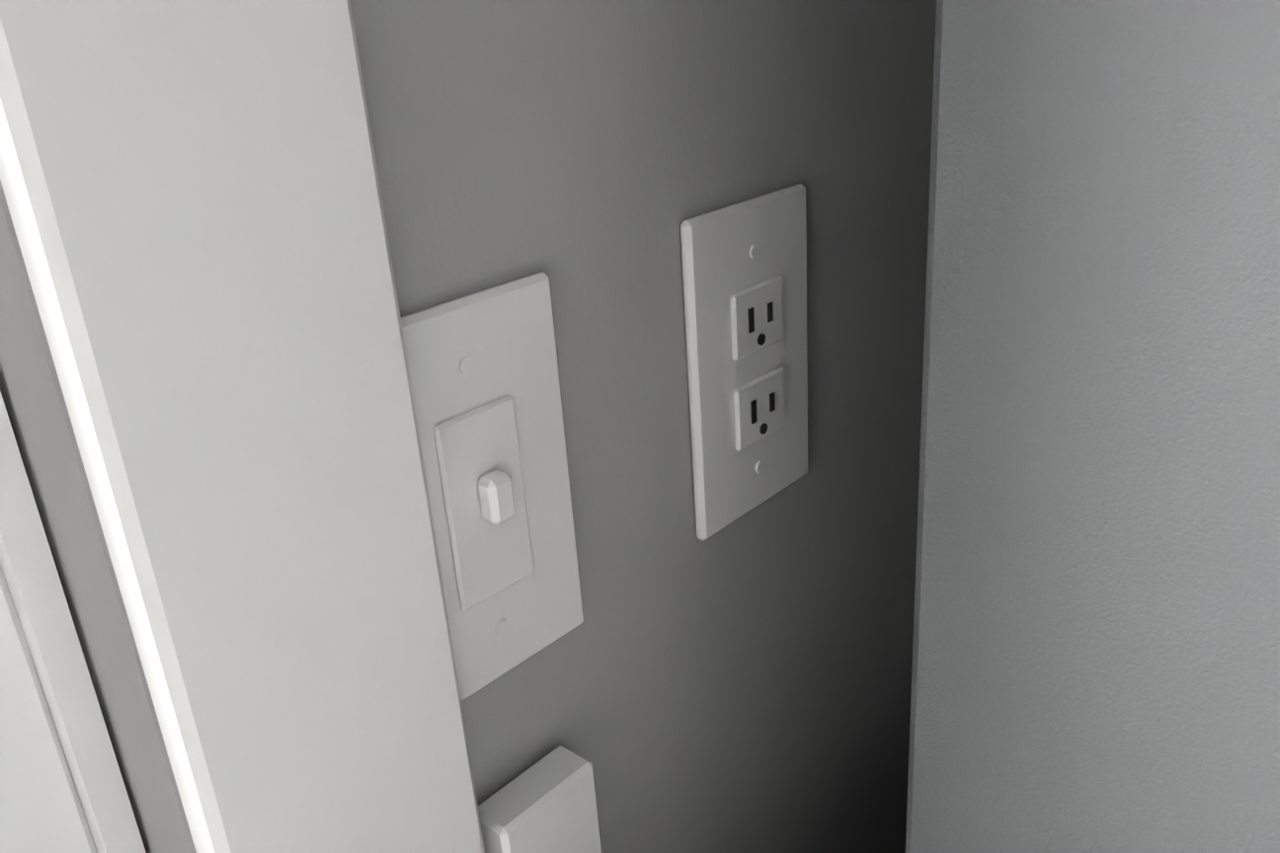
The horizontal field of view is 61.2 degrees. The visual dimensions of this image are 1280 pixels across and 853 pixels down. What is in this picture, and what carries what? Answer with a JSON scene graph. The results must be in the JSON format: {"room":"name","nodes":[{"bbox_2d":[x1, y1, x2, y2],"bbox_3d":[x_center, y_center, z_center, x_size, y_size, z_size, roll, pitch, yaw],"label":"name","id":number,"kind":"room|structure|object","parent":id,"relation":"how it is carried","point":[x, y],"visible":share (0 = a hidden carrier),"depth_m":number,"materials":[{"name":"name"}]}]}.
{"room":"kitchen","nodes":[
{"label":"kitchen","id":0,"kind":"room"},
{"bbox_2d":[0,0,936,852],"bbox_3d":[-0.843,0.272,-0.383,0.140,2.450,5.410,16,30,39],"label":"wall","id":1,"kind":"structure","parent":0,"point":[743,683],"depth_m":0.42,"materials":[{"name":"grey paint"}]},
{"bbox_2d":[0,0,484,852],"bbox_3d":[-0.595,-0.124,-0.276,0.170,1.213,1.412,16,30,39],"label":"door","id":2,"kind":"structure","parent":1,"relation":"in","point":[192,192],"depth_m":0.27,"materials":[{"name":"white wood"}]},
{"bbox_2d":[400,271,583,701],"bbox_3d":[-0.049,0.025,0.350,0.016,0.135,0.080,16,30,39],"label":"switch plate","id":3,"kind":"object","parent":1,"relation":"attached to","point":[483,372],"visible":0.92,"depth_m":0.35,"materials":[{"name":"white plastic"}]},
{"bbox_2d":[680,183,807,541],"bbox_3d":[0.048,-0.027,0.453,0.009,0.135,0.080,16,30,39],"label":"electrical outlet plate","id":4,"kind":"object","parent":1,"relation":"attached to","point":[745,277],"visible":1,"depth_m":0.45,"materials":[{"name":"white plastic"}]},
{"bbox_3d":[0.982,1.934,-1.363,4.800,0.100,5.690,16,30,39],"label":"floor","id":5,"kind":"structure","parent":0,"visible":0},
{"bbox_2d":[905,0,1279,852],"bbox_3d":[0.702,0.155,0.431,0.830,1.832,0.948,16,30,39],"label":"refrigerator","id":6,"kind":"object","parent":5,"relation":"on","point":[1097,624],"visible":1,"depth_m":0.26,"materials":[{"name":"grey metal"}]},
{"bbox_3d":[-0.649,1.202,-0.559,0.754,0.847,2.815,16,30,39],"label":"base cabinet","id":7,"kind":"object","parent":5,"relation":"on","visible":0},
{"bbox_2d":[478,745,601,852],"bbox_3d":[-0.688,0.734,-0.741,0.732,0.157,2.828,16,30,39],"label":"countertop","id":8,"kind":"structure","parent":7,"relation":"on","point":[547,804],"depth_m":0.39,"materials":[{"name":"white stone"}]}
]}

